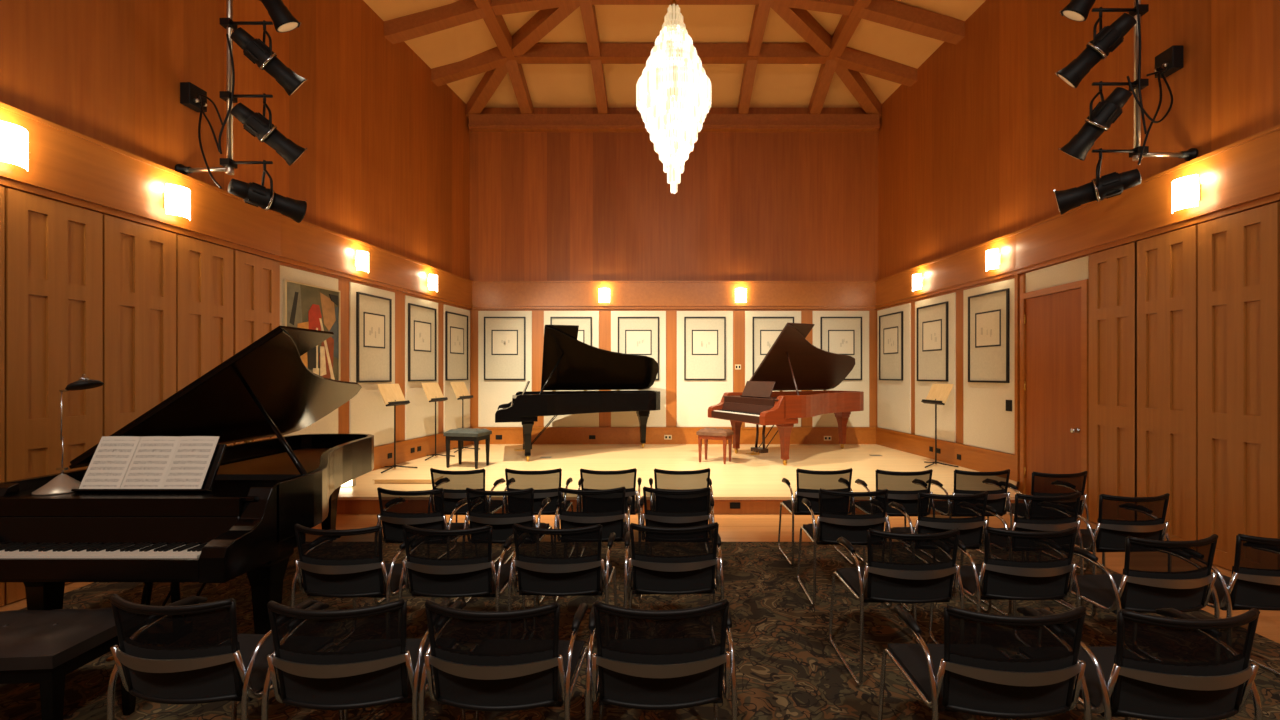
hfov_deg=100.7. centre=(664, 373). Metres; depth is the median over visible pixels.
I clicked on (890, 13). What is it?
beam
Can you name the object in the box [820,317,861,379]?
framed print
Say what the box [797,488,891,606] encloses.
chair
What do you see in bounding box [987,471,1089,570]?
chair
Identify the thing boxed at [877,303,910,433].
wall panel
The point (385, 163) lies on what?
wall
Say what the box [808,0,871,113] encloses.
beam
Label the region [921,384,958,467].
music stand
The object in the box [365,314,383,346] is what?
print
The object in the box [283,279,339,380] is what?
abstract painting
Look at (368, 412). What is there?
wall panel
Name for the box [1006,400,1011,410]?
control plate
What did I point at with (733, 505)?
socket plate
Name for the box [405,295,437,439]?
wall panel
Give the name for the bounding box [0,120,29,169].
wall sconce
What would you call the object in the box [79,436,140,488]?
sheet
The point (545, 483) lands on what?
chair
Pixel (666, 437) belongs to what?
socket plate
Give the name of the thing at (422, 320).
framed print
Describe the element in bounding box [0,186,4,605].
door
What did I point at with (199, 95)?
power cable
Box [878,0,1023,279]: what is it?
wall
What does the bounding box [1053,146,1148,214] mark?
spotlight
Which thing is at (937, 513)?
chair
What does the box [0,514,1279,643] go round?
floor
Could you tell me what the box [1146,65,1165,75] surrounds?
power cable
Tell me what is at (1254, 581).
chair
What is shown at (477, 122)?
trim
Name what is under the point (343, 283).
wall
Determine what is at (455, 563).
chair
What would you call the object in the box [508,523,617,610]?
chair
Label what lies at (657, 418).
wall panel
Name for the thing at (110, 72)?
wall
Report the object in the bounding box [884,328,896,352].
print
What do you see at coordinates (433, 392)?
music stand
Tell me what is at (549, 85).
ceiling
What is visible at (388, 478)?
wooden platform
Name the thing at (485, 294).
trim
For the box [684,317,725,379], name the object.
framed print
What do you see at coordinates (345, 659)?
chair
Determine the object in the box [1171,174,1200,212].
wall sconce
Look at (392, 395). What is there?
music stand
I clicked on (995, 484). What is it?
chair
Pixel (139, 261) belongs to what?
door
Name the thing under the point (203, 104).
power cable
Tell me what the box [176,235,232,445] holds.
door
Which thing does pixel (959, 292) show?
wall
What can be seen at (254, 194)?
spotlight
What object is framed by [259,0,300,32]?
spotlight
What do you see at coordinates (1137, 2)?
power cable
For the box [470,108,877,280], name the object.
wall
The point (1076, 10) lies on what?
spotlight
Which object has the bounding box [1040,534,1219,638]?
chair
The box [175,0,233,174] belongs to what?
pole
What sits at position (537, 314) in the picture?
wall
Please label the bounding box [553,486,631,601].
chair
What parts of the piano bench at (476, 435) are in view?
leg, leg, padded seat, leg, leg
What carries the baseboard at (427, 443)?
attached to the wall at (343, 283)
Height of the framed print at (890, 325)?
1.260 m
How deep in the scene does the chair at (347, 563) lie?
2.70 m
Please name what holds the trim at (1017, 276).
attached to the wall at (959, 292)
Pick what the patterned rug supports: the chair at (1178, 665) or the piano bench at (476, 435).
the chair at (1178, 665)
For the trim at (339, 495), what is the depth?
6.09 m
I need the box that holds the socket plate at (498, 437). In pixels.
[496,435,501,439]
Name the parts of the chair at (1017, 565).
frame, armrest, seat, frame, backrest, frame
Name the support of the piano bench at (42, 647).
on the patterned rug
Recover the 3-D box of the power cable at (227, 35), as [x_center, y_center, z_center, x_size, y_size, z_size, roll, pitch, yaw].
[-4.054,-2.580,4.891,0.161,1.082,0.059,0,0,0]
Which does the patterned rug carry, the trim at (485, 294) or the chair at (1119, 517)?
the chair at (1119, 517)
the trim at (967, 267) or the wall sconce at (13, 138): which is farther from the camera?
the trim at (967, 267)
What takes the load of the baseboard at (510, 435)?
attached to the wall at (537, 314)
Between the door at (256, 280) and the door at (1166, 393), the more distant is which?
the door at (256, 280)
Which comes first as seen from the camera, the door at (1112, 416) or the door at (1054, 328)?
the door at (1112, 416)
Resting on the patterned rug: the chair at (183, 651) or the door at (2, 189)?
the chair at (183, 651)
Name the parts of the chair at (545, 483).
frame, backrest, frame, armrest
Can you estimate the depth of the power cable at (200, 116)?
4.89 m
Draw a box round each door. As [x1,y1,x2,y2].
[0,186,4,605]
[5,188,102,603]
[103,215,175,436]
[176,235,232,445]
[233,250,279,444]
[1020,275,1088,518]
[1089,242,1136,523]
[1135,225,1197,540]
[1198,202,1279,570]
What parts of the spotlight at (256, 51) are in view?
clamp arm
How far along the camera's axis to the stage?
8.11 m
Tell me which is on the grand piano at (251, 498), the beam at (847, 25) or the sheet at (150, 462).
the sheet at (150, 462)
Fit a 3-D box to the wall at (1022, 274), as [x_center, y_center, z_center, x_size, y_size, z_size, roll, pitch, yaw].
[4.770,0.195,1.950,0.300,3.010,9.940,0,0,0]
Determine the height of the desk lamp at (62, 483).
0.642 m
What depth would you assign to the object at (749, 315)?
10.58 m
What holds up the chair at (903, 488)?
on the patterned rug
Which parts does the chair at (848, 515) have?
armrest, frame, seat, backrest, frame, frame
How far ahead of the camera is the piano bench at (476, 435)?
7.89 m
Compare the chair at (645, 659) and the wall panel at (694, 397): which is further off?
the wall panel at (694, 397)
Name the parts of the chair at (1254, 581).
frame, seat, frame, backrest, frame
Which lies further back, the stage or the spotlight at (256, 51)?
the stage
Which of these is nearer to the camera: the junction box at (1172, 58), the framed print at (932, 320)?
the junction box at (1172, 58)
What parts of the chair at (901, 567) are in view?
armrest, frame, seat, backrest, frame, frame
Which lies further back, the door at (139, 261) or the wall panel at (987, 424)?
the wall panel at (987, 424)
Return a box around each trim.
[278,215,472,308]
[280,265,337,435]
[338,494,1025,496]
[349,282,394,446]
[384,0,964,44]
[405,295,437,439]
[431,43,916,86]
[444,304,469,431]
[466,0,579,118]
[468,114,879,131]
[472,281,875,308]
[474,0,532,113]
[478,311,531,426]
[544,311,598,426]
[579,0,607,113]
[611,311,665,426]
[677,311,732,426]
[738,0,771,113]
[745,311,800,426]
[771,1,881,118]
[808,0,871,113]
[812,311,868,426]
[875,232,1016,308]
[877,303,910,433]
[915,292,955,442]
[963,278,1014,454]
[1014,124,1279,273]
[1015,274,1020,481]
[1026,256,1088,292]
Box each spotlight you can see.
[220,18,306,95]
[220,91,306,165]
[220,158,306,222]
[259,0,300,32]
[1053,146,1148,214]
[1055,4,1148,87]
[1058,79,1148,160]
[1059,0,1095,21]
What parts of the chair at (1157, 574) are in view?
frame, armrest, seat, frame, backrest, frame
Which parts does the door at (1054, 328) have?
knob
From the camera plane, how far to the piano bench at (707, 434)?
8.36 m
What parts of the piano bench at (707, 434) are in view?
leg, leg, padded seat, leg, leg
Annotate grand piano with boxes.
[0,326,373,661]
[495,325,659,460]
[708,323,863,464]
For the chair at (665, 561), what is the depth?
2.74 m
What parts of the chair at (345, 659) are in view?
frame, armrest, backrest, frame, seat, frame, armrest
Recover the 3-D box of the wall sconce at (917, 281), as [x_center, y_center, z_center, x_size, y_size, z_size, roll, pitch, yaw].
[4.284,-1.550,8.981,0.176,0.270,0.192,0,0,33]
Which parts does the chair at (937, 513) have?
armrest, frame, seat, frame, backrest, frame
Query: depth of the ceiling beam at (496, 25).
9.16 m
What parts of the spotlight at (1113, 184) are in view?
clamp arm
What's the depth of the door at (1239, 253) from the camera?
4.24 m
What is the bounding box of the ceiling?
[363,0,985,107]
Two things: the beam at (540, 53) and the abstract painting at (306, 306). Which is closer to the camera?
the abstract painting at (306, 306)
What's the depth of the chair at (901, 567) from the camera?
2.64 m
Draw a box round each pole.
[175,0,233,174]
[1132,0,1197,160]
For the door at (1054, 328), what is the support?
in the wall at (1022, 274)
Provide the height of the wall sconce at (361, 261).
0.270 m
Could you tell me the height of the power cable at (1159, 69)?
0.632 m
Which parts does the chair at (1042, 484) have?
frame, armrest, seat, backrest, frame, frame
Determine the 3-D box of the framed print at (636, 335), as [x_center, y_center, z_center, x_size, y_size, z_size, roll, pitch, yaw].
[-0.530,-0.510,10.565,0.824,1.260,0.030,0,0,0]
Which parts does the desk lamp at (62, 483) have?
stem, shade knob, lamp shade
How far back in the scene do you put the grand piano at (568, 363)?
9.53 m
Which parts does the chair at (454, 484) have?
backrest, frame, armrest, frame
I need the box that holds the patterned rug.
[0,542,1279,719]
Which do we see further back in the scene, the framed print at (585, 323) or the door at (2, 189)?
the framed print at (585, 323)
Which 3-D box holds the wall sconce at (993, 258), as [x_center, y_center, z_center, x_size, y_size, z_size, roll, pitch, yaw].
[4.465,-1.550,7.211,0.176,0.270,0.192,0,0,33]
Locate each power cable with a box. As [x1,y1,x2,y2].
[198,94,222,124]
[198,103,221,188]
[201,103,219,152]
[218,34,234,153]
[1127,68,1172,122]
[1136,0,1146,133]
[1137,68,1161,164]
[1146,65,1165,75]
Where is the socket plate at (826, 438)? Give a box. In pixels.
[824,436,830,440]
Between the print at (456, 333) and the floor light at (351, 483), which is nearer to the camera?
the floor light at (351, 483)
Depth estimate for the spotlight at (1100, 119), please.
4.65 m
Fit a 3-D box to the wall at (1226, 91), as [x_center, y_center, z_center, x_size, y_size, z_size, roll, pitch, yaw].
[4.795,-3.530,1.950,0.250,4.440,10.000,0,0,0]
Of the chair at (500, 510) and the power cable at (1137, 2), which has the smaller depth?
the chair at (500, 510)
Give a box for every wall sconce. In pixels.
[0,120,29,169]
[164,183,190,220]
[354,250,368,272]
[427,274,437,291]
[598,288,609,301]
[735,288,746,301]
[912,273,923,290]
[986,248,1000,271]
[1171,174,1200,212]
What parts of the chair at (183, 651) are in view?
frame, backrest, frame, armrest, seat, frame, armrest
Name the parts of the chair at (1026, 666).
armrest, frame, seat, frame, backrest, armrest, frame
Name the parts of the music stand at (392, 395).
leg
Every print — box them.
[356,292,391,382]
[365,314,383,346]
[408,303,436,380]
[415,322,429,350]
[445,311,467,380]
[451,328,462,352]
[484,317,525,379]
[550,317,591,345]
[577,331,582,341]
[618,317,658,379]
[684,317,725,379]
[753,317,793,373]
[761,331,780,353]
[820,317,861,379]
[879,311,902,380]
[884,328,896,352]
[917,301,948,381]
[968,288,1009,382]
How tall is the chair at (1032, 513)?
0.817 m
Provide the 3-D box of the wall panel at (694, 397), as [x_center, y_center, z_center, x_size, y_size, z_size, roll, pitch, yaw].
[0.797,-0.100,10.595,1.126,2.320,0.030,0,0,0]
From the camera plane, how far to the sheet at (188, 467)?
2.93 m
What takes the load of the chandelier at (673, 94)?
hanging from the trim
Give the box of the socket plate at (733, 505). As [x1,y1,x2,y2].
[730,502,739,508]
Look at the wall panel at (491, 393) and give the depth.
10.58 m
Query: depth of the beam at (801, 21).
9.07 m
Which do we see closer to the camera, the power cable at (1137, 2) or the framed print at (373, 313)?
the power cable at (1137, 2)
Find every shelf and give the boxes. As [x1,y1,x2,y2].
[0,480,279,516]
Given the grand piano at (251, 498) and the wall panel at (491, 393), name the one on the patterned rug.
the grand piano at (251, 498)
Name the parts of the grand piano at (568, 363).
leg, lid, leg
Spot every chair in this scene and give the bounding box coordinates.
[107,594,343,719]
[261,599,465,719]
[291,524,434,608]
[374,487,469,603]
[398,524,525,610]
[418,600,593,719]
[430,468,510,563]
[462,487,551,604]
[501,468,572,563]
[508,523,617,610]
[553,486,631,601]
[578,468,641,523]
[585,599,736,719]
[624,522,724,670]
[638,486,714,602]
[649,468,713,513]
[778,468,855,565]
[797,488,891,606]
[829,528,963,686]
[855,469,932,564]
[878,605,1091,719]
[888,491,991,612]
[929,526,1080,643]
[931,469,1012,553]
[960,492,1083,615]
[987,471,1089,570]
[1008,608,1262,719]
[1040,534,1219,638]
[1059,493,1169,616]
[1207,534,1279,675]
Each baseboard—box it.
[372,427,471,470]
[472,427,875,443]
[876,427,1014,480]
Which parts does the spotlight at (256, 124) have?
clamp arm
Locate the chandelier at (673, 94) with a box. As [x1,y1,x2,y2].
[636,0,710,192]
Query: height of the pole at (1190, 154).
3.514 m
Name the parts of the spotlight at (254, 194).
clamp arm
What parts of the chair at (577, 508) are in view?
frame, backrest, frame, seat, frame, armrest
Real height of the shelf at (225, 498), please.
0.095 m
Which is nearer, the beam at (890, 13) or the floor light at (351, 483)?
the floor light at (351, 483)
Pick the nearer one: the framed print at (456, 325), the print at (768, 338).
the framed print at (456, 325)
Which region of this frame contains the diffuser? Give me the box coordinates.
[341,480,351,485]
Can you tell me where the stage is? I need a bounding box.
[337,444,1017,513]
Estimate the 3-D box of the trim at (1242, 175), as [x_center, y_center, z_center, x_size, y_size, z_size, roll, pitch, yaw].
[4.647,-1.575,1.950,0.185,0.550,9.940,0,0,0]
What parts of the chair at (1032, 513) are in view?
frame, armrest, backrest, frame, frame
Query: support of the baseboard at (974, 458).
attached to the wall at (959, 292)
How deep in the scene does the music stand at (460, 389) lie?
9.69 m
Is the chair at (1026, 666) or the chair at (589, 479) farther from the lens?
the chair at (589, 479)
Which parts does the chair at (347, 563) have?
frame, backrest, frame, seat, armrest, frame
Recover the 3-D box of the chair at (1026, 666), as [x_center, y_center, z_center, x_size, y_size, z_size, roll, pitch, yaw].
[1.166,1.177,1.987,0.540,0.817,0.585,0,0,1]
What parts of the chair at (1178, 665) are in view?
armrest, frame, seat, armrest, frame, backrest, frame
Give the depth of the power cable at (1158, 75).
4.61 m
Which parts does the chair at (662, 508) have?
frame, armrest, backrest, frame, frame, armrest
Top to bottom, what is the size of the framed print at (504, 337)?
1.260 m
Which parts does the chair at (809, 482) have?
armrest, frame, seat, backrest, frame, frame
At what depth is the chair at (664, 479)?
4.30 m
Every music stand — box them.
[377,384,417,472]
[421,382,454,460]
[450,382,479,452]
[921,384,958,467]
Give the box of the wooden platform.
[372,474,431,483]
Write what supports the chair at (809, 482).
on the patterned rug
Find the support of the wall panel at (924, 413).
attached to the wall at (959, 292)
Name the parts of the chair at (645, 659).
armrest, frame, seat, backrest, frame, armrest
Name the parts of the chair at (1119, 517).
frame, seat, frame, backrest, frame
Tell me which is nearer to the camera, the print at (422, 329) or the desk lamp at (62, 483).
the desk lamp at (62, 483)
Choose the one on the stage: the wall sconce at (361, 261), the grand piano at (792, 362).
the grand piano at (792, 362)
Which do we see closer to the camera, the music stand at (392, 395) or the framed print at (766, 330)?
the music stand at (392, 395)
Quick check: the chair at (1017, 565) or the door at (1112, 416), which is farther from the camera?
the door at (1112, 416)
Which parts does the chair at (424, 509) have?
frame, backrest, frame, seat, frame, armrest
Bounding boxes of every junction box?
[180,82,206,111]
[1154,45,1183,77]
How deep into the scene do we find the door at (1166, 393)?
4.82 m
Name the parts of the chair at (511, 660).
frame, armrest, backrest, seat, frame, armrest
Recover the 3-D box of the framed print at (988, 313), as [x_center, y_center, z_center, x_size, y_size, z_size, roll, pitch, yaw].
[4.529,-0.510,7.441,0.030,1.260,0.788,0,0,-6]
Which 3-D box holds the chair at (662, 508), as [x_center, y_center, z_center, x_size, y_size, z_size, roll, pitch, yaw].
[0.087,1.177,3.844,0.540,0.817,0.585,0,0,2]
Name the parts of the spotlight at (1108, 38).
clamp arm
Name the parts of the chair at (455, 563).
frame, backrest, frame, seat, frame, armrest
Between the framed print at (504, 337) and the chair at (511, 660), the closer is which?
the chair at (511, 660)
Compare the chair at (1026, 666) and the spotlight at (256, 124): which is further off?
the spotlight at (256, 124)
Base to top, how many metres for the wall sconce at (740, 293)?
0.270 m
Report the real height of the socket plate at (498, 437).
0.090 m
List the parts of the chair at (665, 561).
armrest, frame, seat, backrest, frame, frame, armrest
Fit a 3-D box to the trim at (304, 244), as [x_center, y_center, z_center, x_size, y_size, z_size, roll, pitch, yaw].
[-4.202,-1.575,8.354,0.185,0.550,4.579,0,0,7]
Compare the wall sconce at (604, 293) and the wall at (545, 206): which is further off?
the wall at (545, 206)
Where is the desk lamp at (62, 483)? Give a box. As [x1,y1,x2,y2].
[32,374,103,495]
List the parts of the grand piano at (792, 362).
leg, leg, lid, leg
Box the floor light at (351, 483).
[341,478,355,486]
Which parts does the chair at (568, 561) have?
frame, backrest, frame, seat, frame, armrest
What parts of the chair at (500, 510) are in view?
frame, backrest, frame, seat, frame, armrest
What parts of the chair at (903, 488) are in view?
armrest, frame, backrest, frame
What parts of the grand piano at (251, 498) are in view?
leg, lid, damper rail, leg, iron plate, leg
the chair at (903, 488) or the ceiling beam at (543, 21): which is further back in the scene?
the ceiling beam at (543, 21)
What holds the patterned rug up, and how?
on the floor
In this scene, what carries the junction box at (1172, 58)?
attached to the wall at (1226, 91)
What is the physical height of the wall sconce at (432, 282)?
0.270 m
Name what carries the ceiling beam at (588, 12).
attached to the wall at (545, 206)
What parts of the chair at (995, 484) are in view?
armrest, frame, backrest, frame, frame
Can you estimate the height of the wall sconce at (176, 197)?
0.270 m
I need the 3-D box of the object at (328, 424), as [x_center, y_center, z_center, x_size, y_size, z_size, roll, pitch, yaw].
[-4.403,-0.100,6.574,0.030,2.320,0.918,0,0,7]
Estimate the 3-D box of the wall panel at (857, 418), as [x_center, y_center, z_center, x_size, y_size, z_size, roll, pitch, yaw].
[3.515,-0.100,10.595,1.130,2.320,0.030,0,0,0]
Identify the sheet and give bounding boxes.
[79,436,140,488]
[120,436,179,488]
[160,436,218,488]
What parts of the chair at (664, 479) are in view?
backrest, frame, frame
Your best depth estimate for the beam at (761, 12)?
9.17 m
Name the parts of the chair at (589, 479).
backrest, frame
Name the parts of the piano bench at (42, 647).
leg, padded seat, leg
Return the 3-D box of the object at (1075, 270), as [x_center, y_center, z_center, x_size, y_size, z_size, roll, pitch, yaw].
[4.610,-1.160,6.260,0.020,0.250,1.000,0,0,0]
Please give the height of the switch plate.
0.100 m
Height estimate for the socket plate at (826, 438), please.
0.090 m
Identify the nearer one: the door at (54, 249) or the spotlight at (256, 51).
the door at (54, 249)
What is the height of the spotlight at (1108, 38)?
0.625 m
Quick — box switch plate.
[735,364,740,368]
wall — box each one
[0,0,272,191]
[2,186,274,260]
[273,0,469,279]
[277,261,470,441]
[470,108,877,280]
[471,309,876,426]
[877,275,1019,490]
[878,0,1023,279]
[1021,201,1279,298]
[1024,0,1279,227]
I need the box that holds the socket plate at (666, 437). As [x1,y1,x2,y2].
[664,435,671,439]
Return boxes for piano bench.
[0,607,135,719]
[443,428,491,468]
[696,427,733,463]
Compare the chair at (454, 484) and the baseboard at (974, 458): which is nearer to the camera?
the chair at (454, 484)

